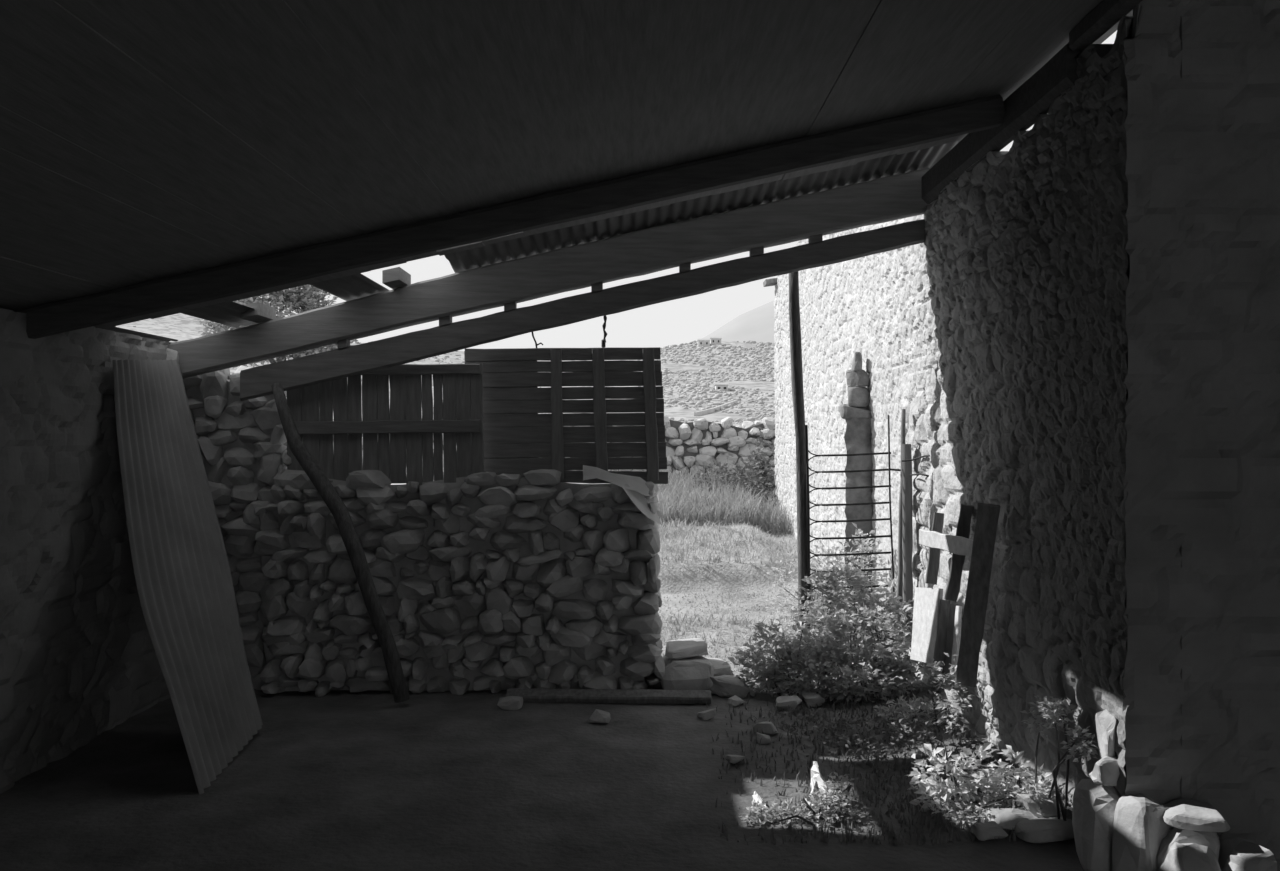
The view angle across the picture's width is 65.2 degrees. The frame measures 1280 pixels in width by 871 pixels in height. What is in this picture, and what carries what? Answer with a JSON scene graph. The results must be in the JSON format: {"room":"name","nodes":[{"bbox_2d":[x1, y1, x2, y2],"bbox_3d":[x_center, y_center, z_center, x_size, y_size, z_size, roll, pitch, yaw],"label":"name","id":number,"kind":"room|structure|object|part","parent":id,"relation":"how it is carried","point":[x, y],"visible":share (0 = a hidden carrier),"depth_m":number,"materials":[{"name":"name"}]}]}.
{"room":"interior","nodes":[
{"label":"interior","id":0,"kind":"room"},
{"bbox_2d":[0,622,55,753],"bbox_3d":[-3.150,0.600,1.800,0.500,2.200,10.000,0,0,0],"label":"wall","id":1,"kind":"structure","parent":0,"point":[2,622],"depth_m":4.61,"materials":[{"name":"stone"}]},
{"bbox_2d":[106,327,177,341],"bbox_3d":[-3.115,-0.566,5.885,0.370,0.083,0.930,0,0,0],"label":"sheet","id":2,"kind":"object","parent":1,"relation":"on","point":[116,329],"visible":0.18,"depth_m":5.94,"materials":[{"name":"grey metal"}]},
{"bbox_2d":[166,348,178,363],"bbox_3d":[-2.966,-0.429,6.127,0.313,0.285,0.211,0,0,0],"label":"stone","id":3,"kind":"object","parent":1,"relation":"on","point":[171,354],"depth_m":6.08,"materials":[{"name":"grey stone"}]},
{"bbox_2d":[168,168,929,378],"bbox_3d":[-0.726,-0.961,6.170,4.990,1.357,0.142,0,0,0],"label":"timber beam","id":4,"kind":"structure","parent":3,"relation":"on","point":[898,196],"depth_m":6.10,"materials":[{"name":"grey wood"}]},
{"bbox_2d":[182,302,278,327],"bbox_3d":[-2.420,-0.718,5.885,0.280,0.071,0.930,0,0,0],"label":"sheet","id":5,"kind":"object","parent":4,"relation":"on","point":[229,314],"visible":0.62,"depth_m":5.83,"materials":[{"name":"grey metal"}]},
{"bbox_2d":[241,302,275,323],"bbox_3d":[-2.313,-0.742,6.070,0.100,0.097,0.300,0,0,0],"label":"wooden block","id":6,"kind":"object","parent":4,"relation":"on","point":[258,313],"visible":0.79,"depth_m":6.00,"materials":[{"name":"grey wood"}]},
{"bbox_2d":[310,273,388,300],"bbox_3d":[-1.712,-0.877,5.885,0.283,0.068,0.930,0,0,0],"label":"sheet","id":7,"kind":"object","parent":4,"relation":"on","point":[356,286],"visible":0.75,"depth_m":5.89,"materials":[{"name":"grey metal"}]},
{"bbox_2d":[382,267,410,288],"bbox_3d":[-1.475,-0.950,6.070,0.100,0.097,0.300,0,0,0],"label":"wooden block","id":8,"kind":"object","parent":4,"relation":"on","point":[394,278],"visible":0.86,"depth_m":5.95,"materials":[{"name":"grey wood"}]},
{"bbox_2d":[444,221,596,272],"bbox_3d":[-0.677,-1.184,5.860,0.955,0.362,0.880,0,0,0],"label":"sheet","id":9,"kind":"object","parent":4,"relation":"on","point":[530,245],"visible":0.41,"depth_m":6.06,"materials":[{"name":"grey metal"}]},
{"bbox_2d":[596,183,767,240],"bbox_3d":[0.241,-1.373,5.860,1.019,0.363,0.880,0,0,0],"label":"sheet","id":10,"kind":"object","parent":4,"relation":"on","point":[752,195],"visible":0.35,"depth_m":6.02,"materials":[{"name":"grey metal"}]},
{"bbox_2d":[761,140,960,203],"bbox_3d":[1.340,-1.630,5.860,1.280,0.429,0.880,0,0,0],"label":"sheet","id":11,"kind":"object","parent":4,"relation":"on","point":[872,169],"visible":0.36,"depth_m":6.05,"materials":[{"name":"grey metal"}]},
{"bbox_2d":[0,308,185,793],"bbox_3d":[-2.876,0.565,1.810,0.073,2.270,10.020,0,0,0],"label":"wall","id":12,"kind":"structure","parent":0,"point":[74,627],"depth_m":4.97,"materials":[{"name":"grey stone"}]},
{"bbox_2d":[254,469,664,696],"bbox_3d":[-1.118,0.951,6.399,2.572,1.498,0.618,0,0,0],"label":"wall","id":13,"kind":"structure","parent":0,"point":[482,581],"depth_m":6.19,"materials":[{"name":"grey stone"}]},
{"bbox_2d":[346,470,391,489],"bbox_3d":[-1.700,0.280,6.201,0.288,0.135,0.166,0,0,0],"label":"rock","id":14,"kind":"object","parent":13,"relation":"on","point":[361,478],"depth_m":6.15,"materials":[{"name":"grey stone"}]},
{"bbox_2d":[286,363,483,484],"bbox_3d":[-1.602,-0.141,6.262,1.240,0.905,0.058,0,0,0],"label":"fence","id":15,"kind":"object","parent":13,"relation":"on","point":[396,440],"visible":0.78,"depth_m":6.27,"materials":[{"name":"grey wood"}]},
{"bbox_3d":[-1.594,-0.052,6.250,1.188,0.095,0.032,0,0,0],"label":"rail","id":16,"kind":"part","parent":15,"relation":"part of","materials":[{"name":"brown wood"}]},
{"bbox_3d":[-1.594,-0.410,6.250,1.188,0.076,0.032,0,0,0],"label":"rail","id":17,"kind":"part","parent":15,"relation":"part of","materials":[{"name":"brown wood"}]},
{"bbox_2d":[464,347,667,483],"bbox_3d":[-0.473,-0.126,6.367,1.303,0.870,0.066,0,0,2],"label":"slatted panel","id":18,"kind":"object","parent":13,"relation":"on","point":[518,439],"visible":0.78,"depth_m":6.36,"materials":[{"name":"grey wood"}]},
{"bbox_2d":[583,465,660,524],"bbox_3d":[-0.072,0.367,6.107,0.597,0.373,0.250,0,0,-28],"label":"plastic sheet","id":19,"kind":"object","parent":13,"relation":"on","point":[635,487],"visible":0.97,"depth_m":6.11,"materials":[{"name":"grey plastic"}]},
{"bbox_2d":[0,676,1083,870],"bbox_3d":[0.000,1.568,1.650,6.800,0.100,9.700,0,0,0],"label":"floor","id":20,"kind":"structure","parent":0,"point":[338,780],"depth_m":4.43,"materials":[{"name":"grey concrete"}]},
{"bbox_2d":[113,359,262,793],"bbox_3d":[-2.366,0.572,5.303,0.646,2.065,1.806,0,0,-41],"label":"sheet","id":21,"kind":"object","parent":20,"relation":"on","point":[184,583],"visible":1,"depth_m":5.35,"materials":[{"name":"metal"}]},
{"bbox_2d":[183,365,291,692],"bbox_3d":[-2.622,0.610,6.448,0.896,2.180,0.526,0,0,0],"label":"wall pier","id":22,"kind":"object","parent":20,"relation":"on","point":[243,444],"visible":0.34,"depth_m":6.28,"materials":[{"name":"grey stone"}]},
{"bbox_2d":[271,383,409,702],"bbox_3d":[-1.815,0.625,5.957,0.919,1.893,0.167,0,0,13],"label":"pole","id":23,"kind":"object","parent":20,"relation":"on","point":[345,525],"visible":1,"depth_m":5.87,"materials":[{"name":"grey wood"}]},
{"bbox_2d":[497,696,522,709],"bbox_3d":[-0.759,1.565,5.872,0.136,0.075,0.116,0,0,8],"label":"rock","id":24,"kind":"object","parent":20,"relation":"on","point":[509,702],"depth_m":5.82,"materials":[{"name":"grey stone"}]},
{"bbox_2d":[588,709,610,722],"bbox_3d":[-0.227,1.574,5.588,0.122,0.067,0.088,0,0,30],"label":"rock","id":25,"kind":"object","parent":20,"relation":"on","point":[598,716],"depth_m":5.57,"materials":[{"name":"grey stone"}]},
{"bbox_2d":[506,688,710,703],"bbox_3d":[-0.188,1.565,5.999,1.226,0.078,0.095,0,0,2],"label":"wooden beam","id":26,"kind":"structure","parent":20,"relation":"on","point":[637,696],"depth_m":5.97,"materials":[{"name":"grey wood"}]},
{"bbox_2d":[661,655,713,689],"bbox_3d":[0.294,1.516,6.368,0.361,0.209,0.443,0,0,0],"label":"rock","id":27,"kind":"object","parent":20,"relation":"on","point":[690,673],"visible":0.7,"depth_m":6.20,"materials":[{"name":"grey stone"}]},
{"bbox_2d":[665,638,707,659],"bbox_3d":[0.297,1.368,6.424,0.278,0.092,0.309,0,0,0],"label":"rock","id":28,"kind":"object","parent":27,"relation":"on","point":[691,647],"visible":1,"depth_m":6.36,"materials":[{"name":"grey stone"}]},
{"bbox_2d":[697,708,715,719],"bbox_3d":[0.382,1.572,5.650,0.115,0.059,0.075,0,0,-30],"label":"rock","id":29,"kind":"object","parent":20,"relation":"on","point":[704,715],"depth_m":5.61,"materials":[{"name":"grey stone"}]},
{"bbox_2d":[710,675,749,697],"bbox_3d":[0.550,1.544,6.175,0.242,0.131,0.174,0,0,0],"label":"rock","id":30,"kind":"object","parent":20,"relation":"on","point":[728,686],"visible":0.94,"depth_m":6.10,"materials":[{"name":"stone"}]},
{"bbox_2d":[725,755,744,763],"bbox_3d":[0.466,1.579,4.884,0.090,0.051,0.067,0,0,-31],"label":"rock","id":31,"kind":"object","parent":20,"relation":"on","point":[733,759],"depth_m":4.86,"materials":[{"name":"grey stone"}]},
{"bbox_2d":[728,695,744,706],"bbox_3d":[0.564,1.577,5.938,0.103,0.051,0.085,0,0,-29],"label":"rock","id":32,"kind":"object","parent":20,"relation":"on","point":[734,700],"depth_m":5.91,"materials":[{"name":"grey stone"}]},
{"bbox_2d":[750,791,766,810],"bbox_3d":[0.500,1.580,4.306,0.084,0.035,0.205,0,0,0],"label":"paper scrap","id":33,"kind":"object","parent":20,"relation":"on","point":[756,797],"visible":0.52,"depth_m":4.33,"materials":[{"name":"white paper"}]},
{"bbox_2d":[755,732,770,743],"bbox_3d":[0.638,1.569,5.186,0.079,0.050,0.065,0,0,0],"label":"rock","id":34,"kind":"object","parent":20,"relation":"on","point":[766,739],"depth_m":5.17,"materials":[{"name":"grey stone"}]},
{"bbox_2d":[753,721,777,733],"bbox_3d":[0.675,1.563,5.354,0.133,0.071,0.106,0,0,26],"label":"rock","id":35,"kind":"object","parent":20,"relation":"on","point":[766,727],"depth_m":5.32,"materials":[{"name":"grey stone"}]},
{"bbox_2d":[722,568,867,702],"bbox_3d":[0.948,1.238,6.199,0.877,0.786,0.676,0,0,3],"label":"bush","id":36,"kind":"object","parent":20,"relation":"on","point":[811,659],"visible":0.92,"depth_m":6.12,"materials":[{"name":"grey plant"}]},
{"bbox_3d":[0.931,1.306,6.248,0.589,0.639,0.370,0,0,0],"label":"stem","id":37,"kind":"part","parent":36,"relation":"part of","materials":[{"name":"plant"}]},
{"bbox_2d":[789,271,811,680],"bbox_3d":[1.009,0.269,6.369,0.087,2.730,0.226,0,0,42],"label":"gate post","id":38,"kind":"object","parent":20,"relation":"on","point":[794,306],"visible":0.76,"depth_m":6.35,"materials":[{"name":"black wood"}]},
{"bbox_2d":[805,415,900,599],"bbox_3d":[1.369,0.459,6.396,0.640,1.180,0.064,0,0,0],"label":"iron gate","id":39,"kind":"object","parent":38,"relation":"attached to","point":[808,502],"visible":0.91,"depth_m":6.41,"materials":[{"name":"black metal"}]},
{"bbox_2d":[896,409,905,640],"bbox_3d":[1.675,0.574,6.415,0.058,1.488,0.086,0,0,0],"label":"wooden stake","id":40,"kind":"object","parent":39,"relation":"attached to","point":[899,592],"visible":0.61,"depth_m":6.40,"materials":[{"name":"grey wood"}]},
{"bbox_2d":[776,692,824,710],"bbox_3d":[0.944,1.559,5.849,0.289,0.085,0.288,0,0,13],"label":"rocks","id":41,"kind":"object","parent":20,"relation":"on","point":[782,702],"depth_m":5.82},
{"bbox_2d":[738,772,866,827],"bbox_3d":[0.677,1.522,4.164,0.543,0.184,0.312,0,0,-19],"label":"weed patch","id":42,"kind":"object","parent":20,"relation":"on","point":[839,794],"visible":1,"depth_m":4.16,"materials":[{"name":"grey plant"}]},
{"bbox_3d":[0.731,1.554,4.163,0.453,0.114,0.165,0,0,-25],"label":"stem","id":43,"kind":"part","parent":42,"relation":"part of","materials":[{"name":"plant"}]},
{"bbox_2d":[805,761,828,807],"bbox_3d":[0.764,1.511,4.338,0.108,0.158,0.204,0,0,0],"label":"crumpled paper","id":44,"kind":"object","parent":20,"relation":"on","point":[817,779],"visible":0.59,"depth_m":4.36,"materials":[{"name":"white paper"}]},
{"bbox_2d":[706,685,1028,844],"bbox_3d":[1.016,1.548,4.923,1.429,0.139,2.091,0,0,0],"label":"grass","id":45,"kind":"structure","parent":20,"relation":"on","point":[881,824],"depth_m":4.62,"materials":[{"name":"plant"}]},
{"bbox_2d":[816,563,925,705],"bbox_3d":[1.416,1.206,6.115,0.677,0.797,0.724,0,0,10],"label":"bush","id":46,"kind":"object","parent":20,"relation":"on","point":[879,622],"visible":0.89,"depth_m":6.03,"materials":[{"name":"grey plant"}]},
{"bbox_3d":[1.414,1.245,6.171,0.433,0.682,0.471,0,0,0],"label":"stem","id":47,"kind":"part","parent":46,"relation":"part of","materials":[{"name":"plant"}]},
{"bbox_2d":[751,705,997,763],"bbox_3d":[1.155,1.506,5.107,1.318,0.217,0.604,0,0,39],"label":"weed patch","id":48,"kind":"object","parent":20,"relation":"on","point":[809,718],"visible":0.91,"depth_m":5.04,"materials":[{"name":"plant"}]},
{"bbox_2d":[874,653,973,733],"bbox_3d":[1.553,1.359,5.307,0.417,0.437,0.637,0,0,-39],"label":"weed patch","id":49,"kind":"object","parent":20,"relation":"on","point":[937,706],"visible":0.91,"depth_m":5.30,"materials":[{"name":"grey plant"}]},
{"bbox_3d":[1.565,1.425,5.310,0.128,0.269,0.267,0,0,0],"label":"stem","id":50,"kind":"part","parent":49,"relation":"part of","materials":[{"name":"plant"}]},
{"bbox_2d":[904,742,1013,818],"bbox_3d":[1.351,1.458,4.253,0.442,0.282,0.346,0,0,0],"label":"plant","id":51,"kind":"object","parent":20,"relation":"on","point":[943,789],"visible":0.92,"depth_m":4.23,"materials":[{"name":"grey plant"}]},
{"bbox_3d":[1.374,1.480,4.256,0.250,0.210,0.186,0,0,0],"label":"stem","id":52,"kind":"part","parent":51,"relation":"part of","materials":[{"name":"plant"}]},
{"bbox_2d":[970,821,1007,840],"bbox_3d":[1.374,1.556,3.936,0.127,0.057,0.084,0,0,-11],"label":"rock","id":53,"kind":"object","parent":20,"relation":"on","point":[983,831],"visible":1,"depth_m":3.91,"materials":[{"name":"grey stone"}]},
{"bbox_2d":[930,775,1072,824],"bbox_3d":[1.479,1.494,4.113,0.583,0.205,0.298,0,0,0],"label":"weed patch","id":54,"kind":"object","parent":20,"relation":"on","point":[975,815],"visible":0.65,"depth_m":4.08,"materials":[{"name":"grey plant"}]},
{"bbox_3d":[1.531,1.521,4.097,0.301,0.114,0.162,0,0,21],"label":"stem","id":55,"kind":"part","parent":54,"relation":"part of","materials":[{"name":"plant"}]},
{"bbox_2d":[986,808,1037,829],"bbox_3d":[1.500,1.538,4.019,0.190,0.077,0.149,0,0,0],"label":"rock","id":56,"kind":"object","parent":20,"relation":"on","point":[1006,818],"visible":0.78,"depth_m":3.99,"materials":[{"name":"grey stone"}]},
{"bbox_2d":[991,745,1051,803],"bbox_3d":[1.617,1.440,4.223,0.225,0.256,0.294,0,0,-40],"label":"plant","id":57,"kind":"object","parent":20,"relation":"on","point":[1009,752],"visible":0.58,"depth_m":4.22,"materials":[{"name":"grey plant"}]},
{"bbox_3d":[1.620,1.498,4.214,0.175,0.136,0.126,0,0,13],"label":"stem","id":58,"kind":"part","parent":57,"relation":"part of","materials":[{"name":"plant"}]},
{"bbox_2d":[1013,792,1063,817],"bbox_3d":[1.624,1.509,4.071,0.208,0.116,0.190,0,0,21],"label":"rock","id":59,"kind":"object","parent":20,"relation":"on","point":[1050,810],"visible":0.52,"depth_m":4.00,"materials":[{"name":"grey stone"}]},
{"bbox_2d":[1014,817,1073,842],"bbox_3d":[1.611,1.546,3.925,0.268,0.069,0.130,0,0,0],"label":"rock","id":60,"kind":"object","parent":20,"relation":"on","point":[1051,829],"visible":0.88,"depth_m":3.88,"materials":[{"name":"grey stone"}]},
{"bbox_2d":[1020,696,1098,820],"bbox_3d":[1.675,1.315,3.970,0.182,0.542,0.463,0,0,0],"label":"plant","id":61,"kind":"object","parent":20,"relation":"on","point":[1047,715],"visible":0.97,"depth_m":3.97,"materials":[{"name":"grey plant"}]},
{"bbox_3d":[1.670,1.347,3.976,0.111,0.477,0.360,0,0,0],"label":"stem","id":62,"kind":"part","parent":61,"relation":"part of","materials":[{"name":"plant"}]},
{"bbox_2d":[1072,779,1120,870],"bbox_3d":[1.712,1.463,3.718,0.190,0.336,0.240,0,0,0],"label":"rock","id":63,"kind":"object","parent":20,"relation":"on","point":[1094,805],"visible":0.72,"depth_m":3.65,"materials":[{"name":"grey stone"}]},
{"bbox_2d":[1089,756,1119,785],"bbox_3d":[1.713,1.229,3.672,0.107,0.105,0.105,0,0,0],"label":"rock","id":64,"kind":"object","parent":63,"relation":"on","point":[1105,772],"visible":1,"depth_m":3.63,"materials":[{"name":"grey stone"}]},
{"bbox_2d":[1095,709,1116,757],"bbox_3d":[1.741,1.119,3.720,0.060,0.183,0.103,0,0,0],"label":"rock","id":65,"kind":"object","parent":64,"relation":"on","point":[1106,723],"visible":0.93,"depth_m":3.70,"materials":[{"name":"white stone"}]},
{"bbox_2d":[1112,794,1172,870],"bbox_3d":[1.802,1.458,3.558,0.183,0.344,0.188,0,0,-34],"label":"rock","id":66,"kind":"object","parent":20,"relation":"on","point":[1139,826],"visible":0.86,"depth_m":3.51,"materials":[{"name":"grey stone"}]},
{"bbox_2d":[1156,827,1219,870],"bbox_3d":[1.900,1.483,3.492,0.206,0.287,0.184,0,0,20],"label":"rock","id":67,"kind":"object","parent":20,"relation":"on","point":[1206,838],"visible":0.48,"depth_m":3.42,"materials":[{"name":"grey stone"}]},
{"bbox_2d":[1162,798,1230,831],"bbox_3d":[1.933,1.323,3.483,0.207,0.062,0.173,0,0,25],"label":"rock","id":68,"kind":"object","parent":67,"relation":"on","point":[1187,814],"visible":0.98,"depth_m":3.43,"materials":[{"name":"grey stone"}]},
{"bbox_2d":[1158,842,1220,870],"bbox_3d":[1.871,1.498,3.367,0.186,0.251,0.176,0,0,0],"label":"rock","id":69,"kind":"object","parent":20,"relation":"on","point":[1183,856],"visible":0.98,"depth_m":3.33,"materials":[{"name":"grey stone"}]},
{"bbox_2d":[1222,840,1276,870],"bbox_3d":[2.027,1.504,3.366,0.171,0.240,0.192,0,0,0],"label":"rock","id":70,"kind":"object","parent":20,"relation":"on","point":[1245,856],"visible":1,"depth_m":3.33,"materials":[{"name":"grey stone"}]},
{"bbox_2d":[333,413,775,494],"bbox_3d":[-1.587,0.409,15.246,9.036,1.582,0.624,0,0,0],"label":"wall","id":71,"kind":"structure","parent":0,"point":[698,441],"depth_m":15.05,"materials":[{"name":"stone"}]},
{"bbox_2d":[0,0,1132,328],"bbox_3d":[0.074,-1.274,1.160,6.749,1.539,8.719,0,0,0],"label":"ceiling","id":72,"kind":"structure","parent":0,"point":[141,141],"depth_m":3.42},
{"bbox_2d":[18,94,1004,338],"bbox_3d":[-0.600,-1.028,4.720,4.629,1.143,0.117,0,0,0],"label":"rafter","id":73,"kind":"object","parent":72,"relation":"attached to","point":[940,123],"visible":1,"depth_m":4.67,"materials":[{"name":"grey wood"}]},
{"bbox_2d":[774,16,1181,814],"bbox_3d":[3.854,-0.226,8.352,4.292,3.852,9.539,0,0,0],"label":"wall","id":74,"kind":"structure","parent":0,"point":[1001,337],"depth_m":4.64,"materials":[{"name":"stone"}]},
{"bbox_2d":[240,219,924,400],"bbox_3d":[-0.354,-0.774,6.175,4.213,1.122,0.052,0,0,0],"label":"lintel beam","id":75,"kind":"structure","parent":74,"relation":"attached to","point":[255,382],"depth_m":6.15,"materials":[{"name":"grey wood"}]},
{"bbox_2d":[338,339,349,348],"bbox_3d":[-1.829,-0.561,6.180,0.055,0.061,0.080,0,0,0],"label":"block","id":76,"kind":"object","parent":75,"relation":"attached to","point":[345,343],"visible":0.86,"depth_m":6.14,"materials":[{"name":"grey wood"}]},
{"bbox_2d":[439,316,451,325],"bbox_3d":[-1.201,-0.706,6.180,0.068,0.067,0.080,0,0,0],"label":"block","id":77,"kind":"object","parent":75,"relation":"on","point":[445,320],"visible":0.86,"depth_m":6.14,"materials":[{"name":"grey wood"}]},
{"bbox_2d":[504,302,516,311],"bbox_3d":[-0.801,-0.795,6.180,0.068,0.068,0.080,0,0,0],"label":"block","id":78,"kind":"object","parent":75,"relation":"on","point":[512,305],"visible":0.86,"depth_m":6.14,"materials":[{"name":"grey wood"}]},
{"bbox_2d":[532,332,542,347],"bbox_3d":[-0.669,-0.603,6.351,0.060,0.129,0.103,0,0,41],"label":"hanging wire","id":79,"kind":"object","parent":75,"relation":"hanging from","point":[536,344],"visible":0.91,"depth_m":6.36,"materials":[{"name":"metal"}]},
{"bbox_2d":[591,282,602,292],"bbox_3d":[-0.265,-0.915,6.180,0.068,0.070,0.080,0,0,0],"label":"block","id":80,"kind":"object","parent":75,"relation":"on","point":[595,287],"visible":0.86,"depth_m":6.14,"materials":[{"name":"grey wood"}]},
{"bbox_2d":[601,315,606,347],"bbox_3d":[-0.227,-0.689,6.358,0.039,0.255,0.158,0,0,0],"label":"chain","id":81,"kind":"object","parent":75,"relation":"hanging from","point":[603,341],"visible":0.78,"depth_m":6.38,"materials":[{"name":"metal"}]},
{"bbox_2d":[679,262,690,272],"bbox_3d":[0.277,-1.037,6.180,0.068,0.070,0.080,0,0,0],"label":"block","id":82,"kind":"object","parent":75,"relation":"on","point":[683,267],"visible":0.86,"depth_m":6.14,"materials":[{"name":"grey wood"}]},
{"bbox_2d":[749,246,763,256],"bbox_3d":[0.721,-1.137,6.180,0.080,0.072,0.080,0,0,0],"label":"block","id":83,"kind":"object","parent":75,"relation":"attached to","point":[758,250],"visible":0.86,"depth_m":6.14,"materials":[{"name":"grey wood"}]},
{"bbox_2d":[808,234,822,243],"bbox_3d":[1.084,-1.216,6.180,0.074,0.070,0.080,0,0,0],"label":"block","id":84,"kind":"object","parent":75,"relation":"on","point":[815,238],"visible":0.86,"depth_m":6.14,"materials":[{"name":"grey wood"}]},
{"bbox_2d":[763,278,776,286],"bbox_3d":[1.760,-1.999,12.998,0.288,0.099,0.304,0,0,0],"label":"stub","id":85,"kind":"object","parent":74,"relation":"attached to","point":[773,281],"visible":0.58,"depth_m":12.86,"materials":[{"name":"grey wood"}]},
{"bbox_2d":[902,444,912,645],"bbox_3d":[1.701,0.693,6.360,0.063,1.279,0.053,0,0,0],"label":"square post","id":86,"kind":"object","parent":74,"relation":"attached to","point":[907,528],"visible":0.83,"depth_m":6.33,"materials":[{"name":"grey wood"}]},
{"bbox_2d":[902,455,929,461],"bbox_3d":[1.739,0.137,6.090,0.068,0.058,0.462,0,0,-15],"label":"wire","id":87,"kind":"object","parent":74,"relation":"attached to","point":[924,455],"visible":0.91,"depth_m":6.22,"materials":[{"name":"metal"}]},
{"bbox_2d":[910,473,928,476],"bbox_3d":[1.723,0.243,6.183,0.028,0.022,0.236,0,0,-12],"label":"wire","id":88,"kind":"object","parent":74,"relation":"attached to","point":[917,473],"visible":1,"depth_m":6.14,"materials":[{"name":"metal"}]},
{"bbox_2d":[910,504,973,678],"bbox_3d":[1.671,0.836,5.473,0.154,0.954,0.830,0,0,-3],"label":"pallet","id":89,"kind":"object","parent":74,"relation":"attached to","point":[936,630],"visible":0.94,"depth_m":5.47,"materials":[{"name":"grey wood"}]},
{"bbox_2d":[955,503,999,686],"bbox_3d":[1.650,0.792,4.895,0.113,0.945,0.362,0,0,0],"label":"board","id":90,"kind":"object","parent":74,"relation":"attached to","point":[977,592],"visible":1,"depth_m":4.87,"materials":[{"name":"grey wood"}]},
{"bbox_2d":[922,42,1081,203],"bbox_3d":[1.755,-1.500,5.025,0.107,0.203,2.050,0,0,0],"label":"wall plate","id":91,"kind":"object","parent":74,"relation":"on","point":[1034,97],"visible":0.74,"depth_m":4.60,"materials":[{"name":"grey wood"}]},
{"bbox_2d":[1069,0,1141,50],"bbox_3d":[1.745,-1.575,3.715,0.084,0.091,0.530,0,0,0],"label":"wall plate","id":92,"kind":"object","parent":74,"relation":"on","point":[1103,17],"visible":0.94,"depth_m":3.75,"materials":[{"name":"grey wood"}]},
{"bbox_2d":[1122,0,1279,870],"bbox_3d":[2.600,-0.225,3.594,1.711,3.850,0.087,0,0,1],"label":"wall","id":93,"kind":"structure","parent":0,"point":[1202,382],"depth_m":3.59,"materials":[{"name":"stone"}]},
{"label":"outside","id":94,"kind":"structure","parent":0,"visible":0},
{"bbox_2d":[116,313,774,426],"bbox_3d":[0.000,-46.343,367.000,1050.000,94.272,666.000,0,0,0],"label":"hill","id":95,"kind":"structure","parent":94,"point":[169,326],"depth_m":438.76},
{"bbox_2d":[197,284,359,368],"bbox_3d":[-14.432,-3.113,40.009,5.959,8.081,4.589,0,0,3],"label":"tree","id":96,"kind":"object","parent":95,"relation":"on","point":[298,300],"visible":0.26,"depth_m":39.39,"materials":[{"name":"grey plant"}]},
{"bbox_2d":[133,314,774,426],"bbox_3d":[-36.584,-41.161,330.989,596.059,84.418,540.664,0,0,0],"label":"scrub","id":97,"kind":"object","parent":95,"relation":"on","point":[770,370],"visible":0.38,"depth_m":376.30,"materials":[{"name":"plant"}]},
{"bbox_2d":[697,339,709,346],"bbox_3d":[35.840,-51.836,563.000,7.100,5.200,6.600,0,0,0],"label":"house","id":98,"kind":"structure","parent":95,"relation":"on","point":[705,342],"depth_m":559.95,"materials":[{"name":"tile"}]},
{"bbox_2d":[694,400,737,415],"bbox_3d":[17.284,-5.966,219.450,14.048,5.830,58.900,0,0,0],"label":"wall","id":99,"kind":"structure","parent":95,"relation":"on","point":[710,410],"depth_m":208.42,"materials":[{"name":"grey stone"}]},
{"bbox_2d":[710,337,721,343],"bbox_3d":[43.320,-53.911,573.000,6.600,5.200,6.600,0,0,0],"label":"house","id":100,"kind":"structure","parent":95,"relation":"on","point":[715,340],"depth_m":570.01,"materials":[{"name":"tile"}]},
{"bbox_2d":[714,382,728,390],"bbox_3d":[24.600,-14.402,302.000,4.200,3.300,4.600,0,0,0],"label":"house","id":101,"kind":"structure","parent":95,"relation":"on","point":[723,386],"depth_m":300.01,"materials":[{"name":"tile"}]},
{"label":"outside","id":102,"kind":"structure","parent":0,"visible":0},
{"bbox_2d":[702,300,774,342],"bbox_3d":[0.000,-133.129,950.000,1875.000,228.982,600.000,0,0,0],"label":"mountain","id":103,"kind":"structure","parent":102,"point":[757,324],"depth_m":954.95},
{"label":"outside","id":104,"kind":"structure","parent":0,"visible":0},
{"bbox_2d":[658,485,893,681],"bbox_3d":[-1.000,0.851,20.500,22.000,1.524,28.000,0,0,0],"label":"ground","id":105,"kind":"structure","parent":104,"point":[688,583],"depth_m":9.32,"materials":[{"name":"plant"}]},
{"bbox_2d":[610,459,791,534],"bbox_3d":[0.576,0.733,13.198,2.752,0.875,3.730,0,0,0],"label":"grass","id":106,"kind":"structure","parent":105,"relation":"on","point":[717,503],"depth_m":12.00,"materials":[{"name":"plant"}]},
{"bbox_2d":[705,657,731,675],"bbox_3d":[0.459,1.532,6.452,0.225,0.167,0.272,0,0,-14],"label":"rock","id":107,"kind":"object","parent":105,"relation":"on","point":[719,669],"visible":0.27,"depth_m":6.38,"materials":[{"name":"stone"}]},
{"bbox_2d":[693,427,774,503],"bbox_3d":[1.274,0.485,13.544,0.856,1.191,1.482,0,0,-34],"label":"shrub","id":108,"kind":"object","parent":105,"relation":"on","point":[754,466],"visible":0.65,"depth_m":13.36,"materials":[{"name":"plant"}]},
{"bbox_2d":[763,523,888,643],"bbox_3d":[1.336,1.088,7.267,0.652,0.956,1.294,0,0,-26],"label":"shrub","id":109,"kind":"object","parent":105,"relation":"on","point":[859,531],"visible":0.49,"depth_m":7.10,"materials":[{"name":"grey plant"}]},
{"bbox_3d":[1.371,1.168,7.295,0.577,0.796,0.866,0,0,0],"label":"stem","id":110,"kind":"part","parent":109,"relation":"part of","materials":[{"name":"plant"}]},
{"bbox_2d":[838,352,871,628],"bbox_3d":[1.671,0.476,7.764,0.274,2.248,0.372,0,0,0],"label":"stone pillar","id":111,"kind":"structure","parent":105,"relation":"on","point":[858,434],"depth_m":7.61,"materials":[{"name":"grey stone"}]}
]}

